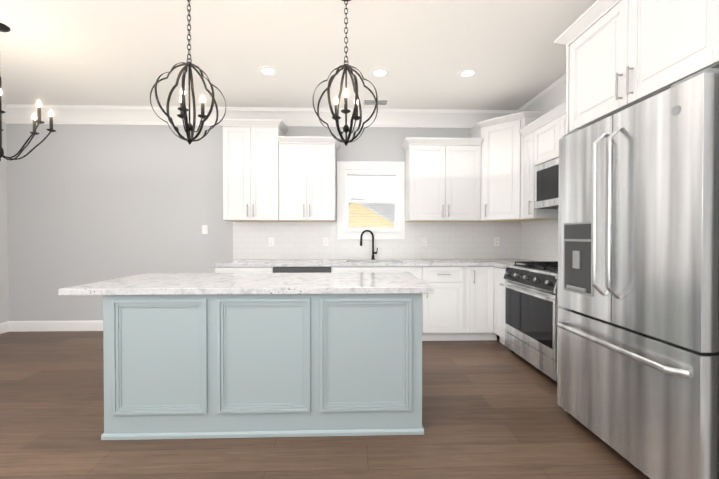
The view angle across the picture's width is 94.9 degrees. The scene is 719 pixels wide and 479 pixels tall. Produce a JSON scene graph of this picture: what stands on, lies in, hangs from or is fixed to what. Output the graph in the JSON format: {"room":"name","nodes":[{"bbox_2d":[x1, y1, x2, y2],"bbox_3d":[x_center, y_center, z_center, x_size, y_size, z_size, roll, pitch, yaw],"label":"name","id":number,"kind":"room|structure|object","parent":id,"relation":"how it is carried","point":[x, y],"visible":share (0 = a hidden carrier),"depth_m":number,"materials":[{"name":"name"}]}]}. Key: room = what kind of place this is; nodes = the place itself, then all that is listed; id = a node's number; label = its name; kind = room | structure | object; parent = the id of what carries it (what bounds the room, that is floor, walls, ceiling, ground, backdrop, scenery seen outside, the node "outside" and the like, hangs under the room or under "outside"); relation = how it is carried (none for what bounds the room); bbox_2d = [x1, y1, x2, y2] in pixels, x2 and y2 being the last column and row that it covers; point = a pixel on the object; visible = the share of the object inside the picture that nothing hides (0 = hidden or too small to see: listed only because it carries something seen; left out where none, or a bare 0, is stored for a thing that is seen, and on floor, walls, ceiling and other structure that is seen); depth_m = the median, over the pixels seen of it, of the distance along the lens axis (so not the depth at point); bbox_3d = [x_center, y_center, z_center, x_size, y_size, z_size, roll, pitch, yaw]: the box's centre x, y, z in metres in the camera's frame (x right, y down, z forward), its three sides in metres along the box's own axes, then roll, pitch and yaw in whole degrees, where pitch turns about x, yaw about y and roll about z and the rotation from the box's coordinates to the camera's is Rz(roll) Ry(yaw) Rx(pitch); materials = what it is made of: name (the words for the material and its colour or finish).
{"room":"kitchen","nodes":[
{"label":"kitchen","id":0,"kind":"room"},
{"bbox_2d":[0,122,8,322],"bbox_3d":[-4.475,-0.214,0.678,0.140,2.860,7.100,0,1,-2],"label":"wall","id":1,"kind":"structure","parent":0,"point":[4,313],"depth_m":4.18,"materials":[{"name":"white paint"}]},
{"bbox_2d":[0,321,8,333],"bbox_3d":[-4.397,1.150,0.694,0.015,0.132,7.098,0,1,-2],"label":"baseboard","id":2,"kind":"structure","parent":1,"relation":"attached to","point":[4,327],"depth_m":4.18,"materials":[{"name":"white wood"}]},
{"bbox_2d":[2,103,13,123],"bbox_3d":[-4.344,-1.544,0.669,0.120,0.200,7.098,0,1,-2],"label":"crown molding","id":3,"kind":"structure","parent":1,"relation":"attached to","point":[3,105],"depth_m":4.15,"materials":[{"name":"white wood"}]},
{"bbox_2d":[7,124,470,320],"bbox_3d":[-1.173,-0.251,4.396,6.960,2.860,0.140,0,1,-2],"label":"wall","id":4,"kind":"structure","parent":0,"point":[87,203],"depth_m":4.27,"materials":[{"name":"grey paint"}]},
{"bbox_2d":[9,320,102,331],"bbox_3d":[-3.070,1.114,4.276,2.819,0.132,0.015,0,1,-2],"label":"baseboard","id":5,"kind":"structure","parent":4,"relation":"attached to","point":[25,326],"depth_m":4.24,"materials":[{"name":"white wood"}]},
{"bbox_2d":[202,225,207,233],"bbox_3d":[-2.015,-0.130,4.297,0.072,0.116,0.011,0,1,-2],"label":"switch plate","id":6,"kind":"object","parent":4,"relation":"attached to","point":[204,229],"visible":1,"depth_m":4.30,"materials":[{"name":"white plastic"}]},
{"bbox_2d":[222,119,289,221],"bbox_3d":[-1.284,-0.826,4.145,0.728,1.184,0.336,0,1,-2],"label":"upper cabinet","id":7,"kind":"object","parent":4,"relation":"attached to","point":[272,172],"depth_m":3.98,"materials":[{"name":"white wood"}]},
{"bbox_2d":[6,104,517,127],"bbox_3d":[-1.163,-1.579,4.252,6.390,0.200,0.120,0,1,-2],"label":"crown molding","id":8,"kind":"structure","parent":4,"relation":"attached to","point":[18,114],"depth_m":4.25,"materials":[{"name":"white wood"}]},
{"bbox_2d":[286,139,337,221],"bbox_3d":[-0.643,-0.726,4.165,0.676,0.983,0.336,0,1,-2],"label":"upper cabinet","id":9,"kind":"object","parent":4,"relation":"attached to","point":[310,163],"depth_m":4.00,"materials":[{"name":"white wood"}]},
{"bbox_2d":[337,161,404,238],"bbox_3d":[0.150,-0.514,4.411,0.895,1.025,0.179,0,1,-2],"label":"window","id":10,"kind":"structure","parent":4,"relation":"in","point":[343,168],"depth_m":4.35,"materials":[{"name":"white"}]},
{"bbox_2d":[347,171,397,228],"bbox_3d":[0.169,-0.519,4.400,0.674,0.761,0.050,0,1,-2],"label":"window blinds","id":11,"kind":"object","parent":10,"relation":"attached to","point":[372,173],"visible":0.94,"depth_m":4.38,"materials":[{"name":"white plastic"}]},
{"bbox_2d":[402,139,473,221],"bbox_3d":[1.048,-0.726,4.215,0.883,0.983,0.336,0,1,-2],"label":"upper cabinet","id":12,"kind":"object","parent":4,"relation":"attached to","point":[439,173],"depth_m":4.05,"materials":[{"name":"white wood"}]},
{"bbox_2d":[466,111,548,221],"bbox_3d":[1.804,-0.833,4.065,0.738,1.200,0.678,0,1,-2],"label":"upper cabinet","id":13,"kind":"object","parent":4,"relation":"attached to","point":[498,142],"depth_m":3.90,"materials":[{"name":"white wood"}]},
{"bbox_2d":[0,0,596,109],"bbox_3d":[-1.067,-1.695,0.763,6.960,0.100,7.380,0,1,-2],"label":"ceiling","id":14,"kind":"structure","parent":0,"point":[126,52],"depth_m":2.91,"materials":[{"name":"white paint"}]},
{"bbox_2d":[0,23,55,160],"bbox_3d":[-2.810,-1.131,2.569,0.664,1.064,0.662,0,1,-2],"label":"chandelier","id":15,"kind":"object","parent":14,"relation":"hanging from","point":[4,28],"visible":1,"depth_m":2.58,"materials":[{"name":"black metal"}]},
{"bbox_2d":[150,0,225,144],"bbox_3d":[-1.134,-1.144,2.197,0.440,1.030,0.440,0,1,-2],"label":"pendant light","id":16,"kind":"object","parent":14,"relation":"hanging from","point":[182,108],"visible":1,"depth_m":2.19,"materials":[{"name":"black metal"}]},
{"bbox_2d":[258,66,277,75],"bbox_3d":[-0.906,-1.666,3.269,0.188,0.008,0.188,0,1,-2],"label":"recessed light","id":17,"kind":"object","parent":14,"relation":"in","point":[267,71],"visible":1,"depth_m":3.27,"materials":[{"name":"white"}]},
{"bbox_2d":[312,0,377,145],"bbox_3d":[-0.090,-1.144,2.228,0.440,1.030,0.440,0,1,-2],"label":"pendant light","id":18,"kind":"object","parent":14,"relation":"hanging from","point":[336,117],"visible":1,"depth_m":2.22,"materials":[{"name":"black metal"}]},
{"bbox_2d":[362,99,388,104],"bbox_3d":[0.194,-1.672,4.022,0.320,0.009,0.160,0,1,-2],"label":"ceiling vent","id":19,"kind":"object","parent":14,"relation":"in","point":[373,102],"visible":0.83,"depth_m":4.02,"materials":[{"name":"white metal"}]},
{"bbox_2d":[371,68,388,77],"bbox_3d":[0.205,-1.666,3.302,0.188,0.008,0.188,0,1,-2],"label":"recessed light","id":20,"kind":"object","parent":14,"relation":"in","point":[380,72],"visible":1,"depth_m":3.29,"materials":[{"name":"white"}]},
{"bbox_2d":[458,68,477,77],"bbox_3d":[1.085,-1.666,3.308,0.188,0.008,0.188,0,1,-2],"label":"recessed light","id":21,"kind":"object","parent":14,"relation":"in","point":[468,73],"visible":1,"depth_m":3.31,"materials":[{"name":"white"}]},
{"bbox_2d":[0,331,649,478],"bbox_3d":[-1.067,1.265,0.793,6.960,0.100,7.380,0,1,-2],"label":"floor","id":22,"kind":"structure","parent":0,"point":[492,409],"depth_m":1.99,"materials":[{"name":"brown wood"}]},
{"bbox_2d":[215,267,272,272],"bbox_3d":[-1.308,0.743,4.019,0.644,0.879,0.615,0,1,-2],"label":"base cabinet","id":23,"kind":"object","parent":22,"relation":"on","point":[217,269],"depth_m":3.71,"materials":[{"name":"white wood"}]},
{"bbox_2d":[101,296,423,439],"bbox_3d":[-0.586,0.762,2.373,1.947,0.874,0.759,0,1,-2],"label":"kitchen island","id":24,"kind":"object","parent":22,"relation":"on","point":[219,355],"depth_m":2.01,"materials":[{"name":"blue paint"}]},
{"bbox_2d":[58,272,433,295],"bbox_3d":[-0.669,0.305,2.382,2.220,0.037,0.828,0,1,-2],"label":"island countertop","id":25,"kind":"structure","parent":24,"relation":"on","point":[381,283],"depth_m":2.07,"materials":[{"name":"white stone"}]},
{"bbox_2d":[329,267,428,340],"bbox_3d":[0.219,0.743,4.064,1.107,0.879,0.615,0,1,-2],"label":"base cabinet","id":26,"kind":"object","parent":22,"relation":"on","point":[422,273],"depth_m":3.77,"materials":[{"name":"white wood"}]},
{"bbox_2d":[429,267,464,340],"bbox_3d":[0.930,0.743,4.085,0.581,0.879,0.615,0,1,-2],"label":"base cabinet","id":27,"kind":"object","parent":22,"relation":"on","point":[447,302],"depth_m":3.78,"materials":[{"name":"white wood"}]},
{"bbox_2d":[213,259,533,272],"bbox_3d":[0.265,0.325,4.055,3.816,0.125,0.630,0,1,-2],"label":"countertop","id":28,"kind":"structure","parent":27,"relation":"on","point":[279,265],"depth_m":3.77,"materials":[{"name":"white stone"}]},
{"bbox_2d":[360,230,377,259],"bbox_3d":[0.121,0.067,4.245,0.240,0.386,0.130,0,1,-2],"label":"faucet","id":29,"kind":"object","parent":28,"relation":"on","point":[373,252],"visible":1,"depth_m":4.27,"materials":[{"name":"black metal"}]},
{"bbox_2d":[465,263,492,340],"bbox_3d":[1.383,0.743,4.081,0.324,0.879,0.649,0,1,-2],"label":"base cabinet","id":30,"kind":"object","parent":22,"relation":"on","point":[465,301],"depth_m":3.79,"materials":[{"name":"white wood"}]},
{"bbox_2d":[493,263,525,266],"bbox_3d":[1.860,0.286,3.655,0.651,0.040,0.262,0,1,-2],"label":"countertop","id":31,"kind":"structure","parent":30,"relation":"on","point":[494,264],"depth_m":3.65,"materials":[{"name":"white stone"}]},
{"bbox_2d":[489,267,557,349],"bbox_3d":[1.837,0.747,3.676,0.695,0.879,0.296,0,1,-2],"label":"base cabinet","id":32,"kind":"object","parent":22,"relation":"on","point":[496,274],"depth_m":3.74,"materials":[{"name":"white wood"}]},
{"bbox_2d":[500,261,557,380],"bbox_3d":[1.844,0.714,3.089,0.710,0.957,0.870,0,1,-2],"label":"range","id":33,"kind":"object","parent":22,"relation":"on","point":[530,311],"visible":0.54,"depth_m":2.98,"materials":[{"name":"silver metal"}]},
{"bbox_2d":[556,279,564,371],"bbox_3d":[1.901,0.758,2.502,0.635,0.879,0.301,0,1,-2],"label":"base cabinet","id":34,"kind":"object","parent":22,"relation":"on","point":[557,306],"depth_m":2.63,"materials":[{"name":"white wood"}]},
{"bbox_2d":[554,0,718,410],"bbox_3d":[1.823,-0.103,1.818,0.835,2.615,1.123,0,1,-2],"label":"tall cabinet","id":35,"kind":"object","parent":22,"relation":"on","point":[621,55],"visible":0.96,"depth_m":1.77,"materials":[{"name":"white wood"}]},
{"bbox_2d":[557,68,718,478],"bbox_3d":[1.765,0.251,1.820,0.910,1.907,0.927,0,1,-2],"label":"refrigerator","id":36,"kind":"object","parent":22,"relation":"on","point":[638,300],"visible":1,"depth_m":1.59,"materials":[{"name":"silver metal"}]},
{"bbox_3d":[2.342,-0.216,0.878,0.140,2.860,7.100,0,1,-2],"label":"wall","id":37,"kind":"structure","parent":0,"visible":0},
{"bbox_2d":[233,220,520,258],"bbox_3d":[0.258,0.001,4.365,3.820,0.515,0.009,0,1,-2],"label":"backsplash","id":38,"kind":"structure","parent":37,"relation":"attached to","point":[292,240],"depth_m":4.37,"materials":[{"name":"white tile"}]},
{"bbox_2d":[268,237,273,245],"bbox_3d":[-1.155,0.030,4.316,0.072,0.116,0.009,0,1,-2],"label":"electrical outlet","id":39,"kind":"object","parent":38,"relation":"attached to","point":[270,241],"visible":1,"depth_m":4.31,"materials":[{"name":"white plastic"}]},
{"bbox_2d":[323,237,328,245],"bbox_3d":[-0.443,0.030,4.336,0.072,0.116,0.009,0,1,-2],"label":"electrical outlet","id":40,"kind":"object","parent":38,"relation":"attached to","point":[325,241],"visible":1,"depth_m":4.33,"materials":[{"name":"white plastic"}]},
{"bbox_2d":[422,237,426,245],"bbox_3d":[0.859,0.029,4.375,0.072,0.116,0.009,0,1,-2],"label":"electrical outlet","id":41,"kind":"object","parent":38,"relation":"attached to","point":[424,241],"visible":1,"depth_m":4.37,"materials":[{"name":"white plastic"}]},
{"bbox_2d":[494,237,498,245],"bbox_3d":[1.831,0.029,4.403,0.072,0.116,0.009,0,1,-2],"label":"electrical outlet","id":42,"kind":"object","parent":38,"relation":"attached to","point":[496,241],"visible":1,"depth_m":4.40,"materials":[{"name":"white plastic"}]},
{"bbox_2d":[521,219,557,260],"bbox_3d":[2.194,0.011,3.377,0.009,0.515,2.040,0,1,-2],"label":"backsplash","id":43,"kind":"structure","parent":37,"relation":"attached to","point":[534,240],"depth_m":3.96,"materials":[{"name":"white tile"}]},
{"bbox_2d":[523,125,557,218],"bbox_3d":[2.019,-0.721,3.624,0.336,0.984,0.215,0,1,-2],"label":"upper cabinet","id":44,"kind":"object","parent":37,"relation":"attached to","point":[529,212],"depth_m":3.58,"materials":[{"name":"white wood"}]},
{"bbox_2d":[518,74,565,111],"bbox_3d":[2.211,-1.546,0.861,0.120,0.200,7.098,0,1,-2],"label":"crown molding","id":45,"kind":"structure","parent":37,"relation":"attached to","point":[551,97],"depth_m":3.70,"materials":[{"name":"white wood"}]},
{"bbox_2d":[535,113,554,165],"bbox_3d":[2.029,-0.992,3.265,0.336,0.434,0.492,0,1,-2],"label":"upper cabinet","id":46,"kind":"object","parent":37,"relation":"attached to","point":[544,134],"depth_m":3.30,"materials":[{"name":"white wood"}]},
{"bbox_2d":[534,158,558,208],"bbox_3d":[2.011,-0.543,3.081,0.380,0.449,0.862,0,1,-2],"label":"microwave","id":47,"kind":"object","parent":46,"relation":"attached to","point":[546,185],"visible":0.12,"depth_m":3.28,"materials":[{"name":"silver metal"}]},
{"bbox_2d":[555,105,565,158],"bbox_3d":[2.040,-0.989,2.889,0.336,0.434,0.492,0,1,-2],"label":"upper cabinet","id":48,"kind":"object","parent":37,"relation":"attached to","point":[560,114],"depth_m":3.07,"materials":[{"name":"white wood"}]},
{"label":"outside","id":49,"kind":"structure","parent":0,"visible":0},
{"bbox_3d":[-0.629,1.587,24.750,50.000,0.020,40.440,0,1,-2],"label":"ground","id":50,"kind":"structure","parent":49,"visible":0},
{"bbox_2d":[349,199,394,227],"bbox_3d":[3.148,-0.483,24.273,8.600,4.130,11.600,0,1,38],"label":"house","id":51,"kind":"structure","parent":50,"relation":"on","point":[363,208],"depth_m":19.55,"materials":[{"name":"yellow"}]}
]}

